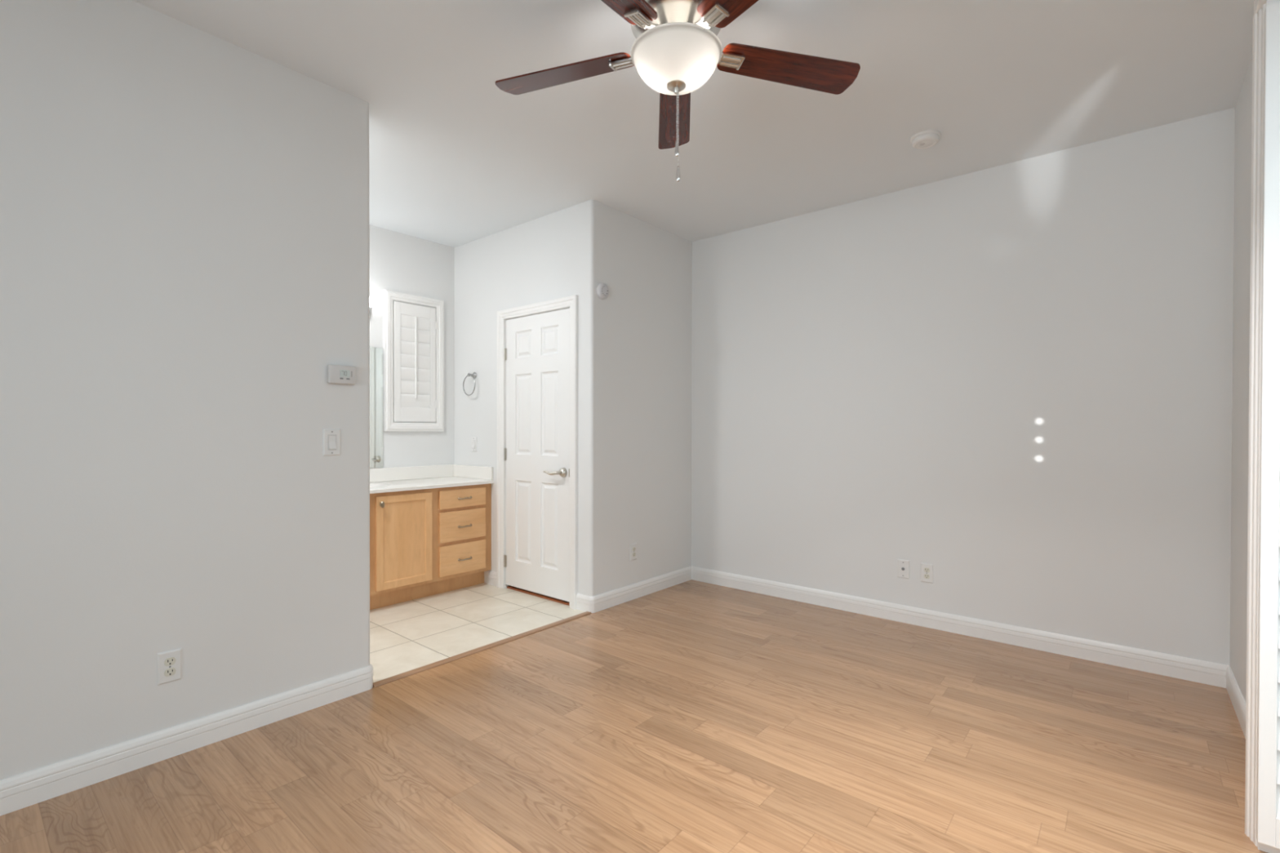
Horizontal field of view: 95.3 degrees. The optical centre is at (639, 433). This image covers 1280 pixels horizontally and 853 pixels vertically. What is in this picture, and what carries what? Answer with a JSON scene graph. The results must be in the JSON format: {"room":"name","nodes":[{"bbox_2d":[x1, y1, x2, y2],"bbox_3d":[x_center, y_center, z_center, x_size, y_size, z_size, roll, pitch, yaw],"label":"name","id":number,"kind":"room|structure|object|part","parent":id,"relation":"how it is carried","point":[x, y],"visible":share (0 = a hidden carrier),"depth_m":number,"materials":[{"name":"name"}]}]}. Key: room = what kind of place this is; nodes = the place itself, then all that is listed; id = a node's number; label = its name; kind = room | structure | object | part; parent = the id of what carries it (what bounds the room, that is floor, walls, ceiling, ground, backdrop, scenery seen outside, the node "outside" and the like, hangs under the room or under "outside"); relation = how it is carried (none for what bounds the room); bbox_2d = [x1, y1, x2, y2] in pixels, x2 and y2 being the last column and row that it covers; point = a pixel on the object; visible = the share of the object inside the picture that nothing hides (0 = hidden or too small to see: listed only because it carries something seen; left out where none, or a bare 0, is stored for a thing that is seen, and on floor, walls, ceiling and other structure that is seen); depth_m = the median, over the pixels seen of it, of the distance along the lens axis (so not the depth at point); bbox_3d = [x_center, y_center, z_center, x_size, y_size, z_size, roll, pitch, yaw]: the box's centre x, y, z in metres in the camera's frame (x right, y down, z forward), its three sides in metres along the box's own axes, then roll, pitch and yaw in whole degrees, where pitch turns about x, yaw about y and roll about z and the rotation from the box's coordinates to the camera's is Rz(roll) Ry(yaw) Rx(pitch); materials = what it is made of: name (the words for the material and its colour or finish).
{"room":"empty bedroom","nodes":[
{"label":"empty bedroom","id":0,"kind":"room"},
{"bbox_2d":[0,0,369,780],"bbox_3d":[-2.457,-0.166,1.396,0.118,2.740,3.589,0,1,40],"label":"wall","id":1,"kind":"structure","parent":0,"point":[184,208],"depth_m":2.15,"materials":[{"name":"paint"}]},
{"bbox_2d":[157,648,182,685],"bbox_3d":[-1.742,0.864,2.161,0.009,0.116,0.072,0,1,40],"label":"wall outlet","id":2,"kind":"object","parent":1,"relation":"attached to","point":[169,663],"visible":1,"depth_m":2.16,"materials":[{"name":"white plastic"}]},
{"bbox_2d":[164,657,175,666],"bbox_3d":[-1.740,0.845,2.159,0.002,0.029,0.035,0,1,40],"label":"receptacle","id":3,"kind":"object","parent":2,"relation":"attached to","point":[168,661],"depth_m":2.16,"materials":[{"name":"beige plastic"}]},
{"bbox_2d":[164,667,176,676],"bbox_3d":[-1.740,0.884,2.159,0.002,0.029,0.035,0,1,40],"label":"receptacle","id":4,"kind":"object","parent":2,"relation":"attached to","point":[168,672],"depth_m":2.16,"materials":[{"name":"beige plastic"}]},
{"bbox_2d":[0,663,373,816],"bbox_3d":[-2.439,1.151,1.431,0.148,0.107,3.554,0,1,40],"label":"baseboard","id":5,"kind":"structure","parent":1,"relation":"attached to","point":[33,787],"depth_m":2.15,"materials":[{"name":"white wood"}]},
{"bbox_2d":[322,429,340,456],"bbox_3d":[-1.370,0.039,2.595,0.014,0.118,0.074,0,1,40],"label":"light switch","id":6,"kind":"object","parent":1,"relation":"attached to","point":[331,437],"visible":1,"depth_m":2.59,"materials":[{"name":"white plastic"}]},
{"bbox_2d":[327,364,355,384],"bbox_3d":[-1.338,-0.264,2.615,0.032,0.083,0.117,0,1,40],"label":"thermostat","id":7,"kind":"object","parent":1,"relation":"attached to","point":[336,374],"visible":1,"depth_m":2.60,"materials":[{"name":"plastic"}]},
{"bbox_2d":[369,224,453,468],"bbox_3d":[-2.421,-0.184,3.964,0.120,2.740,2.774,0,1,40],"label":"wall","id":8,"kind":"structure","parent":0,"point":[399,262],"depth_m":4.63,"materials":[{"name":"paint"}]},
{"bbox_2d":[369,297,373,317],"bbox_3d":[-2.284,-0.923,3.892,0.173,0.128,1.045,0,1,40],"label":"vanity light","id":9,"kind":"object","parent":8,"relation":"attached to","point":[371,299],"visible":0.09,"depth_m":4.20,"materials":[{"name":"white glass"}]},
{"bbox_3d":[-1.969,-0.945,4.201,0.086,0.086,0.086,0,1,40],"label":"globe bulb","id":10,"kind":"part","parent":9,"relation":"part of","materials":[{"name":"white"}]},
{"bbox_2d":[369,346,382,468],"bbox_3d":[-2.364,-0.191,3.928,0.012,0.906,1.292,0,1,40],"label":"vanity mirror","id":11,"kind":"object","parent":8,"relation":"attached to","point":[375,353],"visible":0.02,"depth_m":4.38,"materials":[{"name":"white mirror"}]},
{"bbox_2d":[382,289,444,431],"bbox_3d":[-1.776,-0.555,4.611,0.034,1.078,0.504,0,1,40],"label":"window","id":12,"kind":"structure","parent":8,"relation":"attached to","point":[413,335],"depth_m":4.59,"materials":[{"name":"white wood"}]},
{"bbox_3d":[-1.781,-0.555,4.614,0.021,0.926,0.352,0,1,40],"label":"shutter frame","id":13,"kind":"part","parent":12,"relation":"part of","materials":[{"name":"white wood"}]},
{"bbox_3d":[-1.769,-0.600,4.604,0.014,0.644,0.010,0,1,40],"label":"tilt rod","id":14,"kind":"part","parent":12,"relation":"part of","materials":[{"name":"white wood"}]},
{"bbox_2d":[369,582,585,683],"bbox_3d":[-1.811,1.240,3.446,1.715,0.101,2.850,0,1,40],"label":"floor","id":15,"kind":"structure","parent":0,"point":[402,633],"depth_m":3.66,"materials":[{"name":"tile"}]},
{"bbox_2d":[369,483,491,609],"bbox_3d":[-1.987,0.789,3.953,0.568,0.795,2.005,0,1,40],"label":"vanity cabinet","id":16,"kind":"object","parent":15,"relation":"on","point":[424,543],"visible":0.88,"depth_m":4.15,"materials":[{"name":"brown wood"}]},
{"bbox_3d":[-1.710,0.472,3.867,0.032,0.044,0.026,0,1,40],"label":"knob","id":17,"kind":"part","parent":16,"relation":"part of","materials":[{"name":"silver metal"}]},
{"bbox_3d":[-1.620,0.733,4.016,0.018,0.627,0.402,0,1,40],"label":"cabinet door","id":18,"kind":"part","parent":16,"relation":"part of","materials":[{"name":"brown wood"}]},
{"bbox_2d":[369,464,493,493],"bbox_3d":[-1.998,0.328,3.953,0.549,0.126,2.015,0,1,40],"label":"countertop","id":19,"kind":"structure","parent":16,"relation":"on","point":[382,480],"depth_m":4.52,"materials":[{"name":"stone"}]},
{"bbox_2d":[369,464,453,482],"bbox_3d":[-2.198,0.314,4.126,0.018,0.102,2.004,0,1,40],"label":"backsplash","id":20,"kind":"structure","parent":19,"relation":"on","point":[380,474],"depth_m":4.59,"materials":[{"name":"stone"}]},
{"bbox_3d":[-1.326,0.931,4.370,0.018,0.222,0.392,0,1,40],"label":"drawer","id":21,"kind":"part","parent":16,"relation":"part of","materials":[{"name":"brown wood"}]},
{"bbox_3d":[-1.325,0.684,4.368,0.018,0.221,0.392,0,1,40],"label":"drawer","id":22,"kind":"part","parent":16,"relation":"part of","materials":[{"name":"brown wood"}]},
{"bbox_3d":[-1.325,0.483,4.366,0.018,0.136,0.392,0,1,40],"label":"drawer","id":23,"kind":"part","parent":16,"relation":"part of","materials":[{"name":"brown wood"}]},
{"bbox_3d":[-1.300,0.939,4.361,0.035,0.018,0.119,0,1,40],"label":"drawer pull","id":24,"kind":"part","parent":16,"relation":"part of","materials":[{"name":"silver metal"}]},
{"bbox_3d":[-1.299,0.693,4.359,0.035,0.018,0.119,0,1,40],"label":"drawer pull","id":25,"kind":"part","parent":16,"relation":"part of","materials":[{"name":"silver metal"}]},
{"bbox_3d":[-1.298,0.483,4.357,0.035,0.018,0.119,0,1,40],"label":"drawer pull","id":26,"kind":"part","parent":16,"relation":"part of","materials":[{"name":"silver metal"}]},
{"bbox_2d":[506,585,569,605],"bbox_3d":[-0.715,1.180,4.282,0.710,0.014,0.104,0,1,40],"label":"saddle","id":27,"kind":"object","parent":15,"relation":"on","point":[513,588],"visible":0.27,"depth_m":4.24,"materials":[{"name":"brown wood"}]},
{"bbox_2d":[453,205,573,572],"bbox_3d":[-0.972,-0.185,4.483,1.437,2.740,0.118,0,1,40],"label":"wall","id":28,"kind":"structure","parent":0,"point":[530,262],"depth_m":4.57,"materials":[{"name":"paint"}]},
{"bbox_2d":[462,372,476,395],"bbox_3d":[-1.354,-0.400,4.683,0.166,0.192,0.064,0,1,40],"label":"towel ring","id":29,"kind":"object","parent":28,"relation":"attached to","point":[473,375],"visible":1,"depth_m":4.68,"materials":[{"name":"silver metal"}]},
{"bbox_3d":[-1.353,-0.469,4.682,0.052,0.052,0.064,0,1,40],"label":"mounting post","id":30,"kind":"part","parent":29,"relation":"part of","materials":[{"name":"silver metal"}]},
{"bbox_2d":[471,436,476,451],"bbox_3d":[-1.343,0.086,4.710,0.074,0.118,0.014,0,1,40],"label":"light switch","id":31,"kind":"object","parent":28,"relation":"attached to","point":[473,439],"visible":1,"depth_m":4.71,"materials":[{"name":"white plastic"}]},
{"bbox_2d":[484,570,497,586],"bbox_3d":[-1.164,1.130,4.565,0.179,0.107,0.015,0,1,40],"label":"baseboard","id":32,"kind":"structure","parent":28,"relation":"attached to","point":[490,576],"depth_m":4.56,"materials":[{"name":"white wood"}]},
{"bbox_2d":[497,294,577,609],"bbox_3d":[-0.741,0.125,4.242,0.870,2.125,0.191,0,1,40],"label":"door","id":33,"kind":"structure","parent":28,"relation":"attached to","point":[537,343],"depth_m":4.21,"materials":[{"name":"white wood"}]},
{"bbox_3d":[-0.609,0.273,4.043,0.147,0.030,0.055,0,1,40],"label":"lever handle","id":34,"kind":"part","parent":33,"relation":"part of","materials":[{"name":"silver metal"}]},
{"bbox_2d":[573,199,692,596],"bbox_3d":[-0.020,-0.182,4.358,0.183,2.740,1.148,0,1,40],"label":"wall","id":35,"kind":"structure","parent":0,"point":[634,343],"depth_m":4.17,"materials":[{"name":"paint"}]},
{"bbox_2d":[595,283,608,299],"bbox_3d":[-0.244,-0.955,3.913,0.034,0.108,0.108,0,1,40],"label":"fire alarm","id":36,"kind":"object","parent":35,"relation":"attached to","point":[602,290],"visible":1,"depth_m":3.89,"materials":[{"name":"grey plastic"}]},
{"bbox_2d":[630,542,636,560],"bbox_3d":[-0.045,0.850,4.189,0.009,0.116,0.072,0,1,40],"label":"wall outlet","id":37,"kind":"object","parent":35,"relation":"attached to","point":[633,546],"visible":1,"depth_m":4.18,"materials":[{"name":"white plastic"}]},
{"bbox_2d":[576,565,691,613],"bbox_3d":[-0.003,1.135,4.342,0.149,0.107,1.163,0,1,40],"label":"baseboard","id":38,"kind":"structure","parent":35,"relation":"attached to","point":[606,600],"depth_m":4.16,"materials":[{"name":"white wood"}]},
{"bbox_2d":[0,579,1267,852],"bbox_3d":[-0.228,1.260,1.306,3.710,0.100,6.300,0,1,40],"label":"floor","id":39,"kind":"structure","parent":0,"point":[691,716],"depth_m":2.16,"materials":[{"name":"laminate"}]},
{"bbox_2d":[373,611,591,687],"bbox_3d":[-0.802,1.190,3.316,0.047,0.008,1.449,0,1,40],"label":"transition strip","id":40,"kind":"object","parent":39,"relation":"on","point":[401,676],"visible":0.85,"depth_m":3.17,"materials":[{"name":"brown wood"}]},
{"bbox_2d":[133,0,1253,247],"bbox_3d":[-0.828,-1.585,1.760,5.450,0.100,6.450,0,1,40],"label":"ceiling","id":41,"kind":"structure","parent":0,"point":[456,158],"depth_m":2.63,"materials":[{"name":"paint"}]},
{"bbox_2d":[494,0,860,182],"bbox_3d":[0.092,-1.179,1.861,1.282,0.710,1.240,0,1,40],"label":"ceiling fan","id":42,"kind":"object","parent":41,"relation":"hanging from","point":[677,48],"visible":1,"depth_m":1.91,"materials":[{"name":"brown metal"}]},
{"bbox_3d":[-0.267,-1.260,2.045,0.513,0.006,0.137,0,12,21],"label":"blade","id":43,"kind":"part","parent":42,"relation":"part of","materials":[{"name":"brown wood"}]},
{"bbox_3d":[-0.138,-1.256,1.579,0.137,0.006,0.513,15,10,38],"label":"blade","id":44,"kind":"part","parent":42,"relation":"part of","materials":[{"name":"brown wood"}]},
{"bbox_3d":[0.137,-1.261,2.312,0.137,0.006,0.513,-11,0,3],"label":"blade","id":45,"kind":"part","parent":42,"relation":"part of","materials":[{"name":"brown wood"}]},
{"bbox_3d":[0.118,-1.188,1.901,0.296,0.106,0.296,0,1,40],"label":"lamp shade","id":46,"kind":"part","parent":42,"relation":"part of","materials":[{"name":"white glass"}]},
{"bbox_3d":[0.120,-1.043,1.885,0.004,0.195,0.004,0,1,40],"label":"pull chain","id":47,"kind":"part","parent":42,"relation":"part of","materials":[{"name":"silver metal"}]},
{"bbox_3d":[0.125,-0.995,1.905,0.004,0.246,0.004,0,1,40],"label":"pull chain","id":48,"kind":"part","parent":42,"relation":"part of","materials":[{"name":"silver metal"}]},
{"bbox_3d":[0.345,-1.255,1.557,0.137,0.006,0.513,14,-7,-33],"label":"blade","id":49,"kind":"part","parent":42,"relation":"part of","materials":[{"name":"brown wood"}]},
{"bbox_3d":[0.515,-1.258,2.010,0.513,0.006,0.137,0,-11,-15],"label":"blade","id":50,"kind":"part","parent":42,"relation":"part of","materials":[{"name":"brown wood"}]},
{"bbox_2d":[910,129,941,148],"bbox_3d":[1.480,-1.517,3.023,0.142,0.044,0.142,0,1,40],"label":"smoke detector","id":51,"kind":"object","parent":41,"relation":"attached to","point":[928,138],"visible":1,"depth_m":2.99,"materials":[{"name":"white plastic"}]},
{"bbox_3d":[1.480,-1.533,3.023,0.142,0.012,0.142,0,1,40],"label":"mounting plate","id":52,"kind":"part","parent":51,"relation":"part of","materials":[{"name":"white plastic"}]},
{"bbox_2d":[691,106,1235,665],"bbox_3d":[1.753,-0.173,3.701,3.616,2.740,0.120,0,1,40],"label":"wall","id":53,"kind":"structure","parent":0,"point":[1014,380],"depth_m":3.37,"materials":[{"name":"paint"}]},
{"bbox_2d":[897,559,909,578],"bbox_3d":[1.666,0.859,3.692,0.072,0.116,0.014,0,1,40],"label":"jack plate","id":54,"kind":"object","parent":53,"relation":"attached to","point":[903,566],"visible":1,"depth_m":3.69,"materials":[{"name":"white plastic"}]},
{"bbox_2d":[920,563,933,583],"bbox_3d":[1.774,0.863,3.605,0.072,0.116,0.009,0,1,40],"label":"wall outlet","id":55,"kind":"object","parent":53,"relation":"attached to","point":[926,570],"visible":1,"depth_m":3.60,"materials":[{"name":"white plastic"}]},
{"bbox_2d":[924,573,929,578],"bbox_3d":[1.772,0.883,3.603,0.035,0.029,0.002,0,1,40],"label":"receptacle","id":56,"kind":"object","parent":55,"relation":"attached to","point":[926,575],"depth_m":3.60,"materials":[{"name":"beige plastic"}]},
{"bbox_2d":[924,567,929,573],"bbox_3d":[1.772,0.844,3.603,0.035,0.029,0.002,0,1,40],"label":"receptacle","id":57,"kind":"object","parent":55,"relation":"attached to","point":[926,570],"depth_m":3.60,"materials":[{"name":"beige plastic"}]},
{"bbox_2d":[691,566,1228,688],"bbox_3d":[1.599,1.143,3.749,3.098,0.107,0.015,0,1,40],"label":"baseboard","id":58,"kind":"structure","parent":53,"relation":"attached to","point":[1207,673],"depth_m":3.37,"materials":[{"name":"white wood"}]},
{"bbox_2d":[1229,56,1252,703],"bbox_3d":[0.928,-0.150,0.269,0.324,2.740,6.204,0,1,40],"label":"wall","id":59,"kind":"structure","parent":0,"point":[1243,108],"depth_m":2.54,"materials":[{"name":"paint"}]},
{"bbox_2d":[1225,665,1246,738],"bbox_3d":[2.350,1.155,2.245,0.015,0.107,1.359,0,1,40],"label":"baseboard","id":60,"kind":"structure","parent":59,"relation":"attached to","point":[1238,703],"depth_m":2.50,"materials":[{"name":"white wood"}]},
{"bbox_2d":[1244,0,1279,852],"bbox_3d":[0.883,-0.050,0.292,0.421,2.540,3.482,0,1,40],"label":"door frame","id":61,"kind":"structure","parent":59,"relation":"attached to","point":[1260,6],"depth_m":1.73,"materials":[{"name":"white wood"}]},
{"bbox_2d":[1256,1,1279,848],"bbox_3d":[1.902,-0.019,1.582,0.300,2.392,0.028,0,1,40],"label":"plantation shutter","id":62,"kind":"object","parent":59,"relation":"attached to","point":[1268,766],"visible":1,"depth_m":1.66,"materials":[{"name":"white wood"}]}
]}

